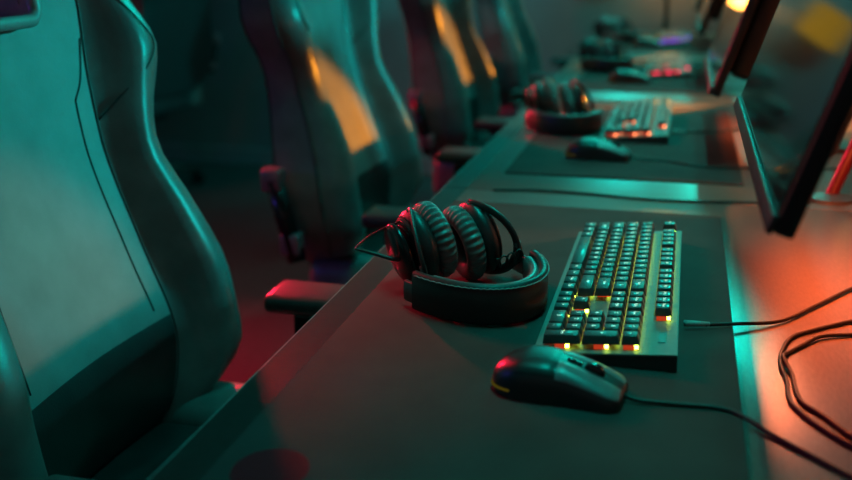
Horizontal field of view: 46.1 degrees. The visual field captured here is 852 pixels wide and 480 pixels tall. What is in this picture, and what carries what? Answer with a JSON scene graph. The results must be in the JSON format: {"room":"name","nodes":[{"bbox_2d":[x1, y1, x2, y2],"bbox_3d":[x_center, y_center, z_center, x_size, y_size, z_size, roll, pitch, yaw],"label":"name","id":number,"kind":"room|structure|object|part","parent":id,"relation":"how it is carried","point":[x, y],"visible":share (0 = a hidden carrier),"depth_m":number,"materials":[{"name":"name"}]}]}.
{"room":"gaming cafe","nodes":[
{"label":"gaming cafe","id":0,"kind":"room"},
{"bbox_2d":[168,160,435,382],"bbox_3d":[0.233,0.761,1.597,6.400,0.100,7.260,4,17,14],"label":"floor","id":1,"kind":"structure","parent":0,"point":[231,199],"depth_m":3.90,"materials":[{"name":"carpet"}]},
{"bbox_2d":[0,0,343,479],"bbox_3d":[-0.253,0.171,1.200,0.731,1.260,0.724,4,17,14],"label":"gaming chair","id":2,"kind":"object","parent":1,"relation":"on","point":[120,319],"visible":0.85,"depth_m":1.29,"materials":[{"name":"grey leather"}]},
{"bbox_3d":[-0.536,-0.282,1.146,0.099,0.087,0.187,4,17,14],"label":"strap slot trim","id":3,"kind":"part","parent":2,"relation":"part of","materials":[{"name":"plastic"}]},
{"bbox_3d":[-0.453,-0.027,1.200,0.114,0.360,0.346,4,17,14],"label":"panel","id":4,"kind":"part","parent":2,"relation":"part of","materials":[{"name":"grey leather"}]},
{"bbox_2d":[90,422,200,479],"bbox_3d":[-0.210,0.359,1.250,0.490,0.100,0.330,4,17,14],"label":"seat cushion","id":5,"kind":"object","parent":2,"relation":"on","point":[140,456],"depth_m":1.33,"materials":[{"name":"black leather"}]},
{"bbox_3d":[-0.141,0.205,1.509,0.100,0.216,0.056,4,17,14],"label":"arm post","id":6,"kind":"part","parent":2,"relation":"part of","materials":[{"name":"black plastic"}]},
{"bbox_2d":[130,0,220,184],"bbox_3d":[-1.339,-0.833,4.577,0.731,1.260,0.724,7,18,21],"label":"gaming chair","id":7,"kind":"object","parent":1,"relation":"on","point":[182,30],"visible":0.44,"depth_m":4.50,"materials":[{"name":"black leather"}]},
{"bbox_2d":[154,93,190,116],"bbox_3d":[-1.381,-0.649,4.643,0.490,0.100,0.330,7,18,21],"label":"seat cushion","id":8,"kind":"object","parent":7,"relation":"on","point":[165,104],"depth_m":4.54,"materials":[{"name":"black leather"}]},
{"bbox_3d":[-1.232,-0.349,4.816,0.293,0.070,0.038,-9,19,-28],"label":"leg","id":9,"kind":"part","parent":7,"relation":"part of","materials":[{"name":"black plastic"}]},
{"bbox_2d":[238,0,482,284],"bbox_3d":[0.009,-0.124,2.189,0.731,1.260,0.724,4,17,14],"label":"gaming chair","id":10,"kind":"object","parent":1,"relation":"on","point":[346,158],"visible":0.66,"depth_m":1.98,"materials":[{"name":"black leather"}]},
{"bbox_3d":[-0.191,-0.322,2.189,0.114,0.360,0.346,4,17,14],"label":"panel","id":11,"kind":"part","parent":10,"relation":"part of","materials":[{"name":"grey leather"}]},
{"bbox_3d":[0.122,-0.089,2.498,0.100,0.216,0.056,4,17,14],"label":"arm post","id":12,"kind":"part","parent":10,"relation":"part of","materials":[{"name":"black plastic"}]},
{"bbox_2d":[398,0,531,193],"bbox_3d":[0.272,-0.419,3.178,0.731,1.260,0.724,4,17,14],"label":"gaming chair","id":13,"kind":"object","parent":1,"relation":"on","point":[453,100],"visible":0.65,"depth_m":2.95,"materials":[{"name":"black leather"}]},
{"bbox_3d":[0.072,-0.617,3.178,0.114,0.360,0.346,4,17,14],"label":"panel","id":14,"kind":"part","parent":13,"relation":"part of","materials":[{"name":"grey leather"}]},
{"bbox_2d":[468,143,487,147],"bbox_3d":[0.315,-0.231,3.228,0.490,0.100,0.330,4,17,14],"label":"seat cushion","id":15,"kind":"object","parent":13,"relation":"on","point":[472,145],"depth_m":3.34,"materials":[{"name":"black leather"}]},
{"bbox_3d":[0.236,-0.218,2.930,0.100,0.216,0.056,4,17,14],"label":"arm post","id":16,"kind":"part","parent":13,"relation":"part of","materials":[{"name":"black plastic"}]},
{"bbox_2d":[148,187,851,479],"bbox_3d":[0.381,0.448,1.174,0.997,0.741,1.068,4,17,14],"label":"desk","id":17,"kind":"object","parent":1,"relation":"on","point":[772,276],"visible":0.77,"depth_m":1.05,"materials":[{"name":"laminate"}]},
{"bbox_3d":[-0.083,0.061,1.182,0.037,0.001,1.067,4,17,14],"label":"trim","id":18,"kind":"part","parent":17,"relation":"part of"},
{"bbox_2d":[200,200,748,479],"bbox_3d":[0.124,0.086,1.091,0.407,0.003,0.970,4,17,14],"label":"desk mat","id":19,"kind":"object","parent":17,"relation":"on","point":[398,391],"visible":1,"depth_m":0.88,"materials":[{"name":"fabric"}]},
{"bbox_2d":[355,199,548,324],"bbox_3d":[0.043,0.018,1.135,0.198,0.103,0.204,-8,18,-25],"label":"headphones","id":20,"kind":"object","parent":19,"relation":"on","point":[425,245],"visible":1,"depth_m":1.14,"materials":[{"name":"plastic"}]},
{"bbox_2d":[395,210,440,275],"bbox_3d":[-0.009,0.007,1.175,0.063,0.090,0.069,4,17,14],"label":"ear cup","id":21,"kind":"object","parent":20,"relation":"on","point":[426,224],"depth_m":1.14,"materials":[{"name":"black leather"}]},
{"bbox_2d":[460,202,502,272],"bbox_3d":[0.064,-0.004,1.209,0.063,0.090,0.069,4,17,14],"label":"ear cup","id":22,"kind":"object","parent":20,"relation":"on","point":[477,223],"depth_m":1.17,"materials":[{"name":"black leather"}]},
{"bbox_2d":[491,345,851,479],"bbox_3d":[0.380,0.169,0.746,0.736,0.040,0.129,8,18,26],"label":"computer mouse","id":23,"kind":"object","parent":19,"relation":"on","point":[535,374],"visible":1,"depth_m":0.88,"materials":[{"name":"black plastic"}]},
{"bbox_2d":[535,221,851,371],"bbox_3d":[0.509,0.054,1.140,0.774,0.034,0.455,1,17,5],"label":"keyboard","id":24,"kind":"object","parent":19,"relation":"on","point":[615,302],"visible":1,"depth_m":1.08,"materials":[{"name":"plastic"}]},
{"bbox_2d":[554,344,569,348],"bbox_3d":[0.135,0.102,0.989,0.014,0.006,0.014,4,17,14],"label":"switch","id":25,"kind":"object","parent":24,"relation":"attached to","point":[563,346],"depth_m":0.98,"materials":[{"name":"red plastic"}]},
{"bbox_2d":[594,344,608,348],"bbox_3d":[0.172,0.102,0.979,0.014,0.006,0.014,4,17,14],"label":"switch","id":26,"kind":"object","parent":24,"relation":"attached to","point":[596,346],"depth_m":0.97,"materials":[{"name":"red plastic"}]},
{"bbox_3d":[0.225,0.050,1.167,0.138,0.013,0.440,4,17,14],"label":"plate","id":27,"kind":"part","parent":24,"relation":"part of","materials":[{"name":"grey metal"}]},
{"bbox_2d":[623,345,637,349],"bbox_3d":[0.199,0.102,0.971,0.014,0.006,0.014,4,17,14],"label":"switch","id":28,"kind":"object","parent":24,"relation":"attached to","point":[625,347],"depth_m":0.96,"materials":[{"name":"red plastic"}]},
{"bbox_2d":[656,316,669,320],"bbox_3d":[0.247,0.079,1.039,0.014,0.006,0.014,4,17,14],"label":"switch","id":29,"kind":"object","parent":24,"relation":"attached to","point":[658,318],"depth_m":1.03,"materials":[{"name":"red plastic"}]},
{"bbox_2d":[733,0,851,238],"bbox_3d":[0.491,-0.153,0.954,0.345,0.538,0.610,4,17,14],"label":"computer monitor","id":30,"kind":"object","parent":17,"relation":"on","point":[793,110],"visible":1,"depth_m":0.82,"materials":[{"name":"black plastic"}]},
{"bbox_2d":[778,319,851,447],"bbox_3d":[0.426,0.110,1.000,0.142,0.009,0.502,5,17,17],"label":"cable","id":31,"kind":"object","parent":17,"relation":"on","point":[782,355],"visible":1,"depth_m":0.93,"materials":[{"name":"rubber"}]},
{"bbox_2d":[476,0,574,117],"bbox_3d":[0.533,-0.712,4.163,0.731,1.260,0.724,4,17,14],"label":"gaming chair","id":32,"kind":"object","parent":1,"relation":"on","point":[509,41],"visible":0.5,"depth_m":3.94,"materials":[{"name":"black leather"}]},
{"bbox_3d":[0.334,-0.910,4.162,0.114,0.360,0.346,4,17,14],"label":"panel","id":33,"kind":"part","parent":32,"relation":"part of","materials":[{"name":"grey leather"}]},
{"bbox_3d":[0.646,-0.678,4.472,0.100,0.216,0.056,4,17,14],"label":"arm post","id":34,"kind":"part","parent":32,"relation":"part of","materials":[{"name":"black plastic"}]},
{"bbox_2d":[443,97,851,211],"bbox_3d":[0.645,0.152,2.169,0.997,0.741,1.070,4,17,14],"label":"desk","id":35,"kind":"object","parent":1,"relation":"on","point":[486,170],"visible":0.3,"depth_m":1.72,"materials":[{"name":"laminate"}]},
{"bbox_3d":[0.181,-0.236,2.177,0.037,0.001,1.069,4,17,14],"label":"trim","id":36,"kind":"part","parent":35,"relation":"part of","materials":[{"name":"grey metal"}]},
{"bbox_2d":[505,103,743,185],"bbox_3d":[0.441,-0.222,2.124,0.409,0.003,0.835,4,17,14],"label":"desk mat","id":37,"kind":"object","parent":35,"relation":"on","point":[544,154],"visible":0.7,"depth_m":1.90,"materials":[{"name":"fabric"}]},
{"bbox_2d":[509,78,602,135],"bbox_3d":[0.289,-0.293,2.180,0.198,0.103,0.204,-1,17,-3],"label":"headphones","id":38,"kind":"object","parent":37,"relation":"on","point":[543,115],"visible":1,"depth_m":2.19,"materials":[{"name":"plastic"}]},
{"bbox_2d":[531,82,549,112],"bbox_3d":[0.257,-0.310,2.237,0.043,0.090,0.079,-1,17,-3],"label":"ear cup","id":39,"kind":"object","parent":38,"relation":"on","point":[541,90],"depth_m":2.20,"materials":[{"name":"black leather"}]},
{"bbox_2d":[569,82,587,113],"bbox_3d":[0.340,-0.311,2.240,0.049,0.090,0.077,4,17,14],"label":"ear cup","id":40,"kind":"object","parent":38,"relation":"on","point":[577,99],"depth_m":2.21,"materials":[{"name":"black plastic"}]},
{"bbox_2d":[599,97,738,143],"bbox_3d":[0.760,-0.266,2.213,0.774,0.034,0.455,1,17,5],"label":"keyboard","id":41,"kind":"object","parent":37,"relation":"on","point":[636,121],"visible":0.99,"depth_m":2.14,"materials":[{"name":"plastic"}]},
{"bbox_3d":[0.477,-0.270,2.240,0.138,0.013,0.440,4,17,14],"label":"plate","id":42,"kind":"part","parent":41,"relation":"part of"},
{"bbox_2d":[565,137,836,169],"bbox_3d":[0.509,-0.157,1.839,0.504,0.040,0.075,5,17,16],"label":"computer mouse","id":43,"kind":"object","parent":37,"relation":"on","point":[584,148],"visible":0.97,"depth_m":1.87,"materials":[{"name":"black plastic"}]},
{"bbox_2d":[493,189,816,203],"bbox_3d":[0.394,-0.068,1.607,0.575,0.004,0.046,2,17,8],"label":"cable","id":44,"kind":"object","parent":35,"relation":"on","point":[545,190],"visible":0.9,"depth_m":1.60,"materials":[{"name":"rubber"}]},
{"bbox_2d":[704,0,851,152],"bbox_3d":[0.745,-0.434,1.993,0.345,0.482,0.610,4,17,14],"label":"computer monitor","id":45,"kind":"object","parent":35,"relation":"on","point":[743,27],"visible":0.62,"depth_m":1.77,"materials":[{"name":"black plastic"}]},
{"bbox_3d":[0.649,-0.503,1.998,0.137,0.352,0.610,4,17,14],"label":"casing","id":46,"kind":"part","parent":45,"relation":"part of","materials":[{"name":"black plastic"}]},
{"bbox_2d":[811,139,851,205],"bbox_3d":[0.699,-0.271,1.521,0.181,0.441,0.070,4,17,14],"label":"monitor stand","id":47,"kind":"object","parent":35,"relation":"on","point":[832,196],"visible":0.9,"depth_m":1.57,"materials":[{"name":"grey metal"}]},
{"bbox_3d":[0.646,-0.070,1.595,0.070,0.012,0.070,4,17,14],"label":"plate","id":48,"kind":"part","parent":47,"relation":"part of","materials":[{"name":"grey metal"}]},
{"bbox_2d":[552,56,746,102],"bbox_3d":[0.909,-0.144,3.163,0.997,0.741,1.065,4,17,14],"label":"desk","id":49,"kind":"object","parent":1,"relation":"on","point":[573,70],"visible":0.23,"depth_m":2.72,"materials":[{"name":"laminate"}]},
{"bbox_3d":[0.445,-0.532,3.170,0.037,0.001,1.064,4,17,14],"label":"trim","id":50,"kind":"part","parent":49,"relation":"part of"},
{"bbox_2d":[577,59,722,94],"bbox_3d":[0.700,-0.517,3.116,0.410,0.003,0.820,4,17,14],"label":"desk mat","id":51,"kind":"object","parent":49,"relation":"on","point":[593,81],"visible":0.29,"depth_m":2.89,"materials":[{"name":"fabric"}]},
{"bbox_2d":[567,36,633,72],"bbox_3d":[0.565,-0.593,3.186,0.198,0.103,0.204,-2,17,-5],"label":"headphones","id":52,"kind":"object","parent":51,"relation":"on","point":[606,56],"visible":0.98,"depth_m":3.20,"materials":[{"name":"plastic"}]},
{"bbox_2d":[582,38,595,57],"bbox_3d":[0.530,-0.609,3.241,0.050,0.090,0.076,4,17,14],"label":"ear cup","id":53,"kind":"object","parent":52,"relation":"on","point":[590,44],"depth_m":3.21,"materials":[{"name":"black plastic"}]},
{"bbox_2d":[608,38,621,57],"bbox_3d":[0.612,-0.612,3.248,0.050,0.090,0.076,4,17,14],"label":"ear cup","id":54,"kind":"object","parent":52,"relation":"on","point":[614,49],"depth_m":3.21,"materials":[{"name":"black leather"}]},
{"bbox_2d":[608,69,743,88],"bbox_3d":[0.776,-0.459,2.854,0.512,0.040,0.077,6,17,18],"label":"computer mouse","id":55,"kind":"object","parent":51,"relation":"on","point":[620,75],"visible":0.91,"depth_m":2.89,"materials":[{"name":"black plastic"}]},
{"bbox_2d":[644,53,730,78],"bbox_3d":[1.063,-0.555,3.182,0.774,0.034,0.455,1,17,5],"label":"keyboard","id":56,"kind":"object","parent":51,"relation":"on","point":[666,66],"visible":0.99,"depth_m":3.09,"materials":[{"name":"plastic"}]},
{"bbox_3d":[0.779,-0.559,3.209,0.138,0.013,0.440,4,17,14],"label":"plate","id":57,"kind":"part","parent":56,"relation":"part of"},
{"bbox_2d":[696,0,726,35],"bbox_3d":[0.991,-0.737,2.984,0.345,0.498,0.610,4,17,14],"label":"computer monitor","id":58,"kind":"object","parent":49,"relation":"on","point":[710,9],"visible":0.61,"depth_m":2.86,"materials":[{"name":"black plastic"}]},
{"bbox_2d":[599,31,714,57],"bbox_3d":[1.172,-0.440,4.153,0.997,0.741,1.063,4,17,14],"label":"desk","id":59,"kind":"object","parent":1,"relation":"on","point":[695,55],"visible":0.03,"depth_m":3.70,"materials":[{"name":"laminate"}]},
{"bbox_2d":[655,0,672,33],"bbox_3d":[1.075,-1.062,4.459,0.090,0.279,0.090,4,17,14],"label":"desk lamp","id":60,"kind":"object","parent":59,"relation":"on","point":[666,9],"visible":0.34,"depth_m":4.47,"materials":[{"name":"metal"}]},
{"bbox_2d":[619,35,711,52],"bbox_3d":[0.954,-0.803,4.073,0.410,0.003,0.720,4,17,14],"label":"desk mat","id":61,"kind":"object","parent":59,"relation":"on","point":[628,47],"visible":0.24,"depth_m":3.85,"materials":[{"name":"fabric"}]},
{"bbox_2d":[585,16,640,43],"bbox_3d":[0.776,-0.856,4.069,0.198,0.103,0.204,-6,18,-20],"label":"headphones","id":62,"kind":"object","parent":61,"relation":"on","point":[605,27],"visible":0.91,"depth_m":4.08,"materials":[{"name":"plastic"}]},
{"bbox_2d":[597,18,609,31],"bbox_3d":[0.728,-0.869,4.114,0.060,0.090,0.071,4,17,14],"label":"ear cup","id":63,"kind":"object","parent":62,"relation":"on","point":[601,22],"depth_m":4.08,"materials":[{"name":"black leather"}]},
{"bbox_2d":[616,17,626,31],"bbox_3d":[0.805,-0.878,4.141,0.043,0.090,0.079,-6,18,-20],"label":"ear cup","id":64,"kind":"object","parent":62,"relation":"on","point":[621,26],"depth_m":4.10,"materials":[{"name":"black leather"}]},
{"bbox_2d":[632,37,708,48],"bbox_3d":[1.049,-0.758,3.858,0.500,0.040,0.067,4,17,14],"label":"computer mouse","id":65,"kind":"object","parent":61,"relation":"on","point":[641,41],"visible":0.91,"depth_m":3.88,"materials":[{"name":"black plastic"}]},
{"bbox_2d":[656,28,711,44],"bbox_3d":[1.314,-0.842,4.145,0.774,0.034,0.455,1,17,5],"label":"keyboard","id":66,"kind":"object","parent":61,"relation":"on","point":[666,37],"visible":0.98,"depth_m":4.05,"materials":[{"name":"plastic"}]},
{"bbox_3d":[1.030,-0.846,4.172,0.138,0.013,0.440,4,17,14],"label":"plate","id":67,"kind":"part","parent":66,"relation":"part of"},
{"bbox_2d":[693,0,702,11],"bbox_3d":[1.243,-1.026,3.951,0.345,0.498,0.610,4,17,14],"label":"computer monitor","id":68,"kind":"object","parent":59,"relation":"on","point":[697,3],"visible":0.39,"depth_m":3.73,"materials":[{"name":"black plastic"}]},
{"bbox_2d":[154,0,727,156],"bbox_3d":[1.114,-1.620,4.508,6.200,2.800,0.100,4,17,14],"label":"wall","id":69,"kind":"structure","parent":0,"point":[233,111],"depth_m":5.07,"materials":[{"name":"paint"}]},
{"bbox_2d":[159,143,433,174],"bbox_3d":[1.101,-0.302,4.840,6.200,0.085,0.020,4,17,14],"label":"baseboard","id":70,"kind":"structure","parent":69,"relation":"attached to","point":[216,154],"depth_m":5.37,"materials":[{"name":"paint"}]}
]}

